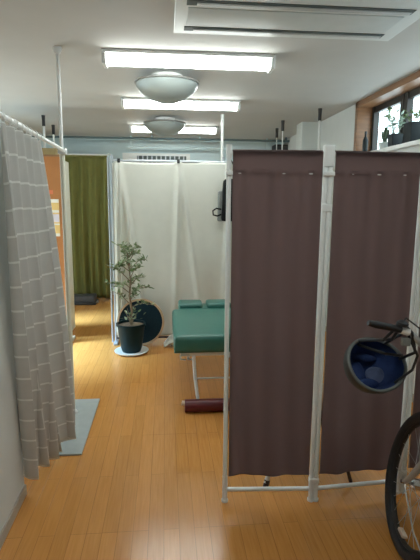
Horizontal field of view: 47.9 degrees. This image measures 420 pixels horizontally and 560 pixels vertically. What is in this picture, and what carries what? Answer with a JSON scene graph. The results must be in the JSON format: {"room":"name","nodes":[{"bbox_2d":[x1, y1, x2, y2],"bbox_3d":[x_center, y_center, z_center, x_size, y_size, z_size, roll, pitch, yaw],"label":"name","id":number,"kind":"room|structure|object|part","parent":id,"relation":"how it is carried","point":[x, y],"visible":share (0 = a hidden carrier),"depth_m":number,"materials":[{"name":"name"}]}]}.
{"room":"massage therapy clinic","nodes":[
{"label":"massage therapy clinic","id":0,"kind":"room"},
{"bbox_2d":[0,109,23,531],"bbox_3d":[-0.825,0.228,0.271,0.123,2.450,4.010,-1,9,-5],"label":"wall","id":1,"kind":"structure","parent":0,"point":[11,457],"depth_m":2.18,"materials":[{"name":"paint"}]},
{"bbox_2d":[0,484,26,549],"bbox_3d":[-0.766,1.409,0.474,0.010,0.055,4.010,-1,9,-5],"label":"baseboard","id":2,"kind":"structure","parent":1,"relation":"attached to","point":[5,530],"depth_m":2.22,"materials":[{"name":"plastic"}]},
{"bbox_2d":[0,112,66,154],"bbox_3d":[-0.901,-0.712,2.238,0.106,0.068,1.753,-1,9,-5],"label":"curtain rod","id":3,"kind":"object","parent":1,"relation":"attached to","point":[61,150],"visible":0.95,"depth_m":2.28,"materials":[{"name":"white metal"}]},
{"bbox_2d":[0,112,75,479],"bbox_3d":[-0.885,0.147,2.410,0.158,1.780,0.826,1,9,1],"label":"striped curtain","id":4,"kind":"object","parent":3,"relation":"hanging from","point":[42,355],"visible":0.99,"depth_m":2.37,"materials":[{"name":"grey fabric"}]},
{"bbox_2d":[37,138,283,290],"bbox_3d":[-0.800,-0.984,7.550,4.520,2.450,0.100,-1,9,-5],"label":"wall","id":5,"kind":"structure","parent":0,"point":[115,147],"depth_m":7.32,"materials":[{"name":"paint"}]},
{"bbox_2d":[65,153,110,297],"bbox_3d":[-1.940,-0.824,7.187,0.880,2.178,0.454,-1,9,-5],"label":"curtain","id":6,"kind":"object","parent":5,"relation":"attached to","point":[88,186],"visible":0.69,"depth_m":7.02,"materials":[{"name":"green fabric"}]},
{"bbox_3d":[-1.918,-1.817,6.847,0.880,0.024,0.024,-1,9,-5],"label":"rail","id":7,"kind":"part","parent":6,"relation":"part of","materials":[{"name":"white metal"}]},
{"bbox_2d":[122,153,189,162],"bbox_3d":[-0.829,-1.773,7.342,1.040,0.375,0.043,-1,9,-5],"label":"air vent","id":8,"kind":"object","parent":5,"relation":"in","point":[126,156],"visible":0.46,"depth_m":7.31,"materials":[{"name":"white plastic"}]},
{"bbox_2d":[272,144,287,149],"bbox_3d":[1.101,-1.999,7.358,0.250,0.180,0.296,-1,9,-5],"label":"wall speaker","id":9,"kind":"object","parent":5,"relation":"attached to","point":[279,146],"visible":0.18,"depth_m":7.21,"materials":[{"name":"black plastic"}]},
{"bbox_2d":[277,146,287,149],"bbox_3d":[1.115,-1.976,7.215,0.210,0.140,0.006,-1,9,-5],"label":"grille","id":10,"kind":"object","parent":9,"relation":"attached to","point":[278,147],"depth_m":7.21,"materials":[{"name":"black metal"}]},
{"bbox_2d":[0,295,419,559],"bbox_3d":[-0.373,1.045,3.143,4.520,0.100,9.500,-1,9,-5],"label":"floor","id":11,"kind":"structure","parent":0,"point":[145,483],"depth_m":2.45,"materials":[{"name":"brown wood"}]},
{"bbox_2d":[43,154,74,340],"bbox_3d":[-1.853,-0.290,4.868,0.779,1.950,0.320,-1,9,-5],"label":"board","id":12,"kind":"object","parent":11,"relation":"on","point":[52,161],"visible":0.07,"depth_m":4.78,"materials":[{"name":"beige paint"}]},
{"bbox_2d":[51,199,59,235],"bbox_3d":[-1.630,-0.632,4.813,0.195,0.375,0.003,-1,9,-5],"label":"poster","id":13,"kind":"object","parent":12,"relation":"attached to","point":[54,202],"visible":0.36,"depth_m":4.81,"materials":[{"name":"yellow paper"}]},
{"bbox_3d":[-1.487,-0.294,4.902,0.044,1.950,0.044,-1,9,-5],"label":"post","id":14,"kind":"part","parent":12,"relation":"part of","materials":[{"name":"white metal"}]},
{"bbox_2d":[65,161,74,330],"bbox_3d":[-1.868,-0.345,5.269,0.560,1.925,0.472,-1,9,-5],"label":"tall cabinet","id":15,"kind":"object","parent":11,"relation":"on","point":[66,163],"visible":0.06,"depth_m":5.43,"materials":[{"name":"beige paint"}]},
{"bbox_2d":[42,148,58,154],"bbox_3d":[-1.812,-1.351,5.102,0.350,0.115,0.270,-1,9,-5],"label":"cardboard box","id":16,"kind":"object","parent":15,"relation":"on","point":[44,150],"visible":0.18,"depth_m":4.98,"materials":[{"name":"beige cardboard"}]},
{"bbox_3d":[-1.812,-1.393,5.095,0.350,0.030,0.270,-1,9,-5],"label":"lid","id":17,"kind":"part","parent":16,"relation":"part of","materials":[{"name":"beige cardboard"}]},
{"bbox_2d":[59,399,99,455],"bbox_3d":[-1.195,0.978,3.177,0.790,0.012,0.800,-1,9,-5],"label":"floor mat","id":18,"kind":"object","parent":11,"relation":"on","point":[86,408],"visible":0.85,"depth_m":3.16,"materials":[{"name":"grey fabric"}]},
{"bbox_2d":[53,46,77,412],"bbox_3d":[-0.968,-0.256,3.175,0.070,2.450,0.070,-1,9,-5],"label":"pole","id":19,"kind":"object","parent":18,"relation":"on","point":[57,50],"visible":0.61,"depth_m":3.13,"materials":[{"name":"white metal"}]},
{"bbox_2d":[74,293,98,304],"bbox_3d":[-1.858,0.283,6.979,0.425,0.125,0.260,-1,9,-5],"label":"case","id":20,"kind":"object","parent":11,"relation":"on","point":[88,298],"visible":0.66,"depth_m":6.87,"materials":[{"name":"black plastic"}]},
{"bbox_3d":[-1.876,0.263,6.977,0.370,0.085,0.245,-1,9,-5],"label":"lid","id":21,"kind":"part","parent":20,"relation":"part of","materials":[{"name":"grey plastic"}]},
{"bbox_2d":[114,346,148,356],"bbox_3d":[-0.785,0.713,4.739,0.340,0.026,0.340,-1,9,-5],"label":"saucer","id":22,"kind":"object","parent":11,"relation":"on","point":[144,349],"visible":0.65,"depth_m":4.68,"materials":[{"name":"white plastic"}]},
{"bbox_2d":[104,241,154,352],"bbox_3d":[-0.791,0.166,4.647,0.469,1.096,0.304,-3,10,-21],"label":"potted tree","id":23,"kind":"object","parent":22,"relation":"on","point":[131,331],"visible":1,"depth_m":4.62,"materials":[{"name":"green plant"}]},
{"bbox_3d":[-0.784,0.566,4.715,0.290,0.285,0.290,-1,9,-5],"label":"pot","id":24,"kind":"part","parent":23,"relation":"part of","materials":[{"name":"black plastic"}]},
{"bbox_2d":[117,299,163,344],"bbox_3d":[-0.717,0.435,4.898,0.486,0.481,0.098,-1,9,-5],"label":"round board","id":25,"kind":"object","parent":11,"relation":"on","point":[153,317],"visible":0.62,"depth_m":4.90,"materials":[{"name":"blue"}]},
{"bbox_2d":[164,334,173,346],"bbox_3d":[-0.364,0.632,4.959,0.242,0.099,0.143,-1,9,-5],"label":"folded cloth","id":26,"kind":"object","parent":11,"relation":"on","point":[169,341],"visible":0.41,"depth_m":4.96,"materials":[{"name":"beige fabric"}]},
{"bbox_2d":[107,155,232,345],"bbox_3d":[0.028,-0.299,4.993,2.155,1.950,0.200,-1,9,-5],"label":"privacy screen","id":27,"kind":"object","parent":11,"relation":"on","point":[165,207],"depth_m":4.90,"materials":[{"name":"beige fabric"}]},
{"bbox_3d":[-1.037,-0.285,4.925,0.020,1.930,0.020,-1,9,-5],"label":"post","id":28,"kind":"part","parent":27,"relation":"part of","materials":[{"name":"white metal"}]},
{"bbox_3d":[-0.995,-0.290,4.898,0.028,1.950,0.028,-1,9,-5],"label":"post","id":29,"kind":"part","parent":27,"relation":"part of","materials":[{"name":"white metal"}]},
{"bbox_2d":[212,160,232,220],"bbox_3d":[0.179,-0.907,4.784,0.332,0.620,0.196,-1,9,-5],"label":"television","id":30,"kind":"object","parent":27,"relation":"hanging from","point":[221,215],"visible":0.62,"depth_m":4.72,"materials":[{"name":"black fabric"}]},
{"bbox_2d":[172,299,230,411],"bbox_3d":[0.018,0.561,3.977,0.660,0.584,1.296,-1,9,-5],"label":"bed","id":31,"kind":"object","parent":11,"relation":"on","point":[198,327],"visible":0.67,"depth_m":3.44,"materials":[{"name":"green leather"}]},
{"bbox_3d":[-0.102,0.712,3.429,0.025,0.336,0.108,-4,10,-24],"label":"leg","id":32,"kind":"part","parent":31,"relation":"part of","materials":[{"name":"white metal"}]},
{"bbox_2d":[172,309,230,352],"bbox_3d":[0.031,0.389,3.815,0.660,0.130,0.880,-1,9,-5],"label":"cushion","id":33,"kind":"object","parent":31,"relation":"on","point":[194,330],"depth_m":3.50,"materials":[{"name":"teal leather"}]},
{"bbox_2d":[263,381,352,486],"bbox_3d":[0.510,0.847,2.711,0.494,0.455,0.445,-1,9,-5],"label":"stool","id":34,"kind":"object","parent":11,"relation":"on","point":[267,478],"visible":0.12,"depth_m":2.56,"materials":[{"name":"white"}]},
{"bbox_3d":[0.540,0.646,2.684,0.360,0.050,0.360,-1,9,-5],"label":"seat","id":35,"kind":"part","parent":34,"relation":"part of","materials":[{"name":"white metal"}]},
{"bbox_3d":[0.712,0.893,2.579,0.159,0.407,0.020,8,12,39],"label":"leg","id":36,"kind":"part","parent":34,"relation":"part of","materials":[{"name":"black metal"}]},
{"bbox_2d":[221,144,419,502],"bbox_3d":[0.756,0.254,2.301,1.389,1.752,0.089,0,9,-3],"label":"folding screen","id":37,"kind":"object","parent":11,"relation":"on","point":[278,209],"visible":0.94,"depth_m":2.25,"materials":[{"name":"brown fabric"}]},
{"bbox_3d":[0.080,0.263,2.256,0.022,1.740,0.022,-1,9,-5],"label":"post","id":38,"kind":"part","parent":37,"relation":"part of","materials":[{"name":"white metal"}]},
{"bbox_3d":[0.299,0.200,2.242,0.406,1.585,0.022,0,9,-1],"label":"cloth panel","id":39,"kind":"part","parent":37,"relation":"part of","materials":[{"name":"brown fabric"}]},
{"bbox_3d":[0.517,0.264,2.267,0.022,1.740,0.022,-1,9,-5],"label":"post","id":40,"kind":"part","parent":37,"relation":"part of","materials":[{"name":"white metal"}]},
{"bbox_3d":[0.540,0.264,2.269,0.022,1.740,0.022,-1,9,-5],"label":"post","id":41,"kind":"part","parent":37,"relation":"part of","materials":[{"name":"white metal"}]},
{"bbox_3d":[0.524,-0.478,2.129,0.032,0.020,0.016,-1,9,-5],"label":"knob","id":42,"kind":"part","parent":37,"relation":"part of","materials":[{"name":"white plastic"}]},
{"bbox_3d":[0.767,0.195,2.287,0.424,1.585,0.043,-1,9,-5],"label":"cloth panel","id":43,"kind":"part","parent":37,"relation":"part of","materials":[{"name":"brown fabric"}]},
{"bbox_3d":[0.990,0.255,2.341,0.022,1.740,0.022,-1,9,-5],"label":"post","id":44,"kind":"part","parent":37,"relation":"part of","materials":[{"name":"white metal"}]},
{"bbox_3d":[1.016,0.255,2.343,0.022,1.740,0.022,-1,9,-5],"label":"post","id":45,"kind":"part","parent":37,"relation":"part of","materials":[{"name":"white metal"}]},
{"bbox_3d":[1.225,0.194,2.313,0.387,1.585,0.021,1,9,3],"label":"cloth panel","id":46,"kind":"part","parent":37,"relation":"part of","materials":[{"name":"brown fabric"}]},
{"bbox_2d":[367,317,419,559],"bbox_3d":[0.863,0.722,1.507,0.846,1.093,1.399,7,11,33],"label":"bicycle","id":47,"kind":"object","parent":11,"relation":"on","point":[398,535],"visible":1,"depth_m":2.10,"materials":[{"name":"rubber"}]},
{"bbox_2d":[343,327,418,393],"bbox_3d":[0.650,0.280,1.817,0.262,0.319,0.209,3,10,15],"label":"helmet","id":48,"kind":"object","parent":47,"relation":"hanging from","point":[372,365],"visible":0.98,"depth_m":1.84,"materials":[{"name":"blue plastic"}]},
{"bbox_3d":[0.879,0.718,1.907,0.056,0.345,0.223,-6,11,-33],"label":"fork blade","id":49,"kind":"part","parent":47,"relation":"part of","materials":[{"name":"silver metal"}]},
{"bbox_2d":[0,0,419,139],"bbox_3d":[-0.357,-1.480,2.723,4.520,0.120,9.500,-1,9,-5],"label":"ceiling","id":50,"kind":"structure","parent":0,"point":[308,75],"depth_m":3.52,"materials":[{"name":"paint"}]},
{"bbox_2d":[41,115,45,147],"bbox_3d":[-1.893,-1.622,5.405,0.044,0.500,0.044,-1,9,-5],"label":"hanger","id":51,"kind":"object","parent":50,"relation":"hanging from","point":[42,116],"visible":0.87,"depth_m":5.37,"materials":[{"name":"black plastic"}]},
{"bbox_3d":[-1.893,-1.563,5.415,0.026,0.380,0.026,-1,9,-5],"label":"white rod","id":52,"kind":"part","parent":51,"relation":"part of","materials":[{"name":"metal"}]},
{"bbox_2d":[51,125,54,147],"bbox_3d":[-2.007,-1.776,6.081,0.044,0.420,0.044,-1,9,-5],"label":"hanger","id":53,"kind":"object","parent":50,"relation":"hanging from","point":[53,126],"visible":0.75,"depth_m":6.05,"materials":[{"name":"black plastic"}]},
{"bbox_2d":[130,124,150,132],"bbox_3d":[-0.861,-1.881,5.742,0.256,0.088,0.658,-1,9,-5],"label":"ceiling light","id":54,"kind":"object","parent":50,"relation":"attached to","point":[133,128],"depth_m":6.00,"materials":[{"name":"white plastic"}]},
{"bbox_2d":[32,135,289,141],"bbox_3d":[-0.846,-2.083,6.904,4.090,0.071,0.032,-1,9,-5],"label":"rail","id":55,"kind":"object","parent":50,"relation":"attached to","point":[79,137],"visible":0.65,"depth_m":6.91,"materials":[{"name":"white metal"}]},
{"bbox_2d":[143,117,185,136],"bbox_3d":[-0.530,-1.786,5.537,0.501,0.203,0.501,-1,9,-5],"label":"dome light","id":56,"kind":"object","parent":50,"relation":"hanging from","point":[160,126],"visible":1,"depth_m":5.39,"materials":[{"name":"white glass"}]},
{"bbox_3d":[-0.530,-1.871,5.523,0.240,0.030,0.240,-1,9,-5],"label":"ceiling plate","id":57,"kind":"part","parent":56,"relation":"part of","materials":[{"name":"white ceramic"}]},
{"bbox_2d":[134,71,198,103],"bbox_3d":[-0.333,-1.471,3.653,0.501,0.203,0.501,-1,9,-5],"label":"dome light","id":58,"kind":"object","parent":50,"relation":"hanging from","point":[164,87],"visible":1,"depth_m":3.51,"materials":[{"name":"white glass"}]},
{"bbox_3d":[-0.332,-1.556,3.639,0.240,0.030,0.240,-1,9,-5],"label":"ceiling plate","id":59,"kind":"part","parent":58,"relation":"part of","materials":[{"name":"white ceramic"}]},
{"bbox_2d":[121,97,240,111],"bbox_3d":[-0.274,-1.673,4.521,1.124,0.088,0.150,-1,9,-5],"label":"ceiling light","id":60,"kind":"object","parent":50,"relation":"attached to","point":[126,102],"visible":0.99,"depth_m":4.47,"materials":[{"name":"white plastic"}]},
{"bbox_2d":[124,100,237,110],"bbox_3d":[-0.274,-1.665,4.522,1.070,0.062,0.124,-1,9,-5],"label":"diffuser","id":61,"kind":"object","parent":60,"relation":"attached to","point":[228,105],"depth_m":4.48,"materials":[{"name":"white plastic"}]},
{"bbox_2d":[101,48,274,73],"bbox_3d":[-0.137,-1.439,3.117,1.124,0.088,0.150,-1,9,-5],"label":"ceiling light","id":62,"kind":"object","parent":50,"relation":"attached to","point":[109,56],"visible":1,"depth_m":3.07,"materials":[{"name":"white plastic"}]},
{"bbox_2d":[105,52,270,70],"bbox_3d":[-0.137,-1.430,3.119,1.070,0.062,0.124,-1,9,-5],"label":"diffuser","id":63,"kind":"object","parent":62,"relation":"attached to","point":[192,60],"depth_m":3.07,"materials":[{"name":"white plastic"}]},
{"bbox_2d":[179,126,217,134],"bbox_3d":[-0.125,-1.891,5.835,0.490,0.088,0.672,-1,9,-5],"label":"ceiling light","id":64,"kind":"object","parent":50,"relation":"attached to","point":[187,129],"depth_m":6.08,"materials":[{"name":"white plastic"}]},
{"bbox_2d":[132,126,215,133],"bbox_3d":[-0.463,-1.929,6.100,1.070,0.062,0.124,-1,9,-5],"label":"diffuser","id":65,"kind":"object","parent":64,"relation":"attached to","point":[187,129],"depth_m":6.06,"materials":[{"name":"white plastic"}]},
{"bbox_2d":[128,136,269,149],"bbox_3d":[-0.153,-2.064,7.125,2.150,0.172,0.024,-1,9,-5],"label":"rail","id":66,"kind":"object","parent":50,"relation":"attached to","point":[130,146],"visible":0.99,"depth_m":7.12,"materials":[{"name":"metal"}]},
{"bbox_3d":[-0.153,-1.991,7.137,2.150,0.024,0.024,-1,9,-5],"label":"rail","id":67,"kind":"part","parent":66,"relation":"part of","materials":[{"name":"metal"}]},
{"bbox_2d":[221,114,223,160],"bbox_3d":[0.136,-1.532,5.306,0.044,0.620,0.044,-1,9,-5],"label":"hanger","id":68,"kind":"object","parent":50,"relation":"hanging from","point":[222,115],"visible":0.87,"depth_m":5.28,"materials":[{"name":"white metal"}]},
{"bbox_2d":[275,128,278,149],"bbox_3d":[0.880,-1.786,6.250,0.044,0.420,0.044,-1,9,-5],"label":"hanger","id":69,"kind":"object","parent":50,"relation":"hanging from","point":[276,129],"visible":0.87,"depth_m":6.22,"materials":[{"name":"black plastic"}]},
{"bbox_2d":[281,120,284,149],"bbox_3d":[0.866,-1.687,5.655,0.044,0.420,0.044,-1,9,-5],"label":"hanger","id":70,"kind":"object","parent":50,"relation":"hanging from","point":[282,121],"visible":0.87,"depth_m":5.62,"materials":[{"name":"black plastic"}]},
{"bbox_2d":[174,0,419,40],"bbox_3d":[0.460,-1.329,2.296,1.255,0.026,0.860,-1,9,-5],"label":"air conditioner","id":71,"kind":"object","parent":50,"relation":"attached to","point":[372,20],"visible":1,"depth_m":2.42,"materials":[{"name":"plastic"}]},
{"bbox_2d":[186,7,403,32],"bbox_3d":[0.431,-1.352,2.467,1.100,0.006,0.230,-1,9,-5],"label":"grille","id":72,"kind":"object","parent":71,"relation":"attached to","point":[231,17],"depth_m":2.45,"materials":[{"name":"plastic"}]},
{"bbox_2d":[244,0,419,7],"bbox_3d":[0.466,-1.291,2.102,1.100,0.006,0.285,-1,9,-5],"label":"grille","id":73,"kind":"object","parent":71,"relation":"attached to","point":[359,3],"depth_m":2.23,"materials":[{"name":"plastic"}]},
{"bbox_2d":[317,108,321,149],"bbox_3d":[1.134,-1.276,4.965,0.044,1.000,0.044,-1,9,-5],"label":"hanger","id":74,"kind":"object","parent":50,"relation":"hanging from","point":[319,109],"visible":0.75,"depth_m":4.90,"materials":[{"name":"black plastic"}]},
{"bbox_3d":[1.134,-1.217,4.974,0.022,0.880,0.022,-1,9,-5],"label":"white rod","id":75,"kind":"part","parent":74,"relation":"part of","materials":[{"name":"metal"}]},
{"bbox_2d":[283,104,419,393],"bbox_3d":[1.686,-0.231,3.124,0.200,2.450,9.300,-1,9,-5],"label":"wall","id":76,"kind":"structure","parent":0,"point":[337,130],"depth_m":5.11,"materials":[{"name":"paint"}]},
{"bbox_2d":[296,122,318,149],"bbox_3d":[1.202,-0.718,6.027,0.220,2.450,0.250,-1,9,-5],"label":"trim","id":77,"kind":"structure","parent":76,"relation":"attached to","point":[306,132],"depth_m":5.74,"materials":[{"name":"paint"}]},
{"bbox_2d":[353,70,419,151],"bbox_3d":[1.687,-1.151,2.833,0.235,0.540,3.690,-1,9,-5],"label":"window","id":78,"kind":"structure","parent":76,"relation":"in","point":[403,92],"depth_m":4.18,"materials":[{"name":"brown wood"}]},
{"bbox_2d":[362,131,367,150],"bbox_3d":[1.478,-1.306,4.503,0.048,0.210,0.048,-1,9,-5],"label":"bottle","id":79,"kind":"object","parent":78,"relation":"on","point":[365,140],"visible":0.77,"depth_m":4.49,"materials":[{"name":"grey glass"}]},
{"bbox_2d":[378,106,394,148],"bbox_3d":[1.544,-1.337,4.165,0.122,0.383,0.114,-7,12,-38],"label":"potted cactus","id":80,"kind":"object","parent":78,"relation":"on","point":[384,135],"visible":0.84,"depth_m":4.15,"materials":[{"name":"green plant"}]},
{"bbox_2d":[378,142,387,148],"bbox_3d":[1.548,-1.183,4.194,0.110,0.070,0.110,-1,9,-5],"label":"pot","id":81,"kind":"object","parent":80,"relation":"attached to","point":[381,144],"depth_m":4.15,"materials":[{"name":"white ceramic"}]},
{"bbox_3d":[1.553,-1.364,4.147,0.118,0.323,0.082,-7,12,-38],"label":"leafy stem","id":82,"kind":"part","parent":80,"relation":"part of","materials":[{"name":"green plant"}]},
{"bbox_3d":[1.759,-1.144,2.828,0.053,0.450,3.619,-1,9,-5],"label":"frame","id":83,"kind":"part","parent":78,"relation":"part of","materials":[{"name":"black metal"}]},
{"bbox_2d":[387,109,405,146],"bbox_3d":[1.558,-1.266,3.976,0.153,0.307,0.185,-1,9,-5],"label":"potted plant","id":84,"kind":"object","parent":78,"relation":"on","point":[394,138],"visible":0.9,"depth_m":3.95,"materials":[{"name":"green plant"}]},
{"bbox_3d":[1.562,-1.172,3.994,0.095,0.115,0.095,-1,9,-5],"label":"pot","id":85,"kind":"part","parent":84,"relation":"part of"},
{"bbox_3d":[1.687,-0.908,2.861,0.235,0.032,3.605,-1,9,-5],"label":"sill","id":86,"kind":"part","parent":78,"relation":"part of","materials":[{"name":"white paint"}]},
{"bbox_2d":[403,109,419,142],"bbox_3d":[1.592,-1.198,3.671,0.175,0.273,0.171,-1,9,-5],"label":"potted plant","id":87,"kind":"object","parent":78,"relation":"on","point":[412,128],"visible":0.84,"depth_m":3.64,"materials":[{"name":"green plant"}]},
{"bbox_3d":[1.591,-1.143,3.686,0.123,0.160,0.123,-1,9,-5],"label":"pot","id":88,"kind":"part","parent":87,"relation":"part of","materials":[{"name":"grey plastic"}]}
]}

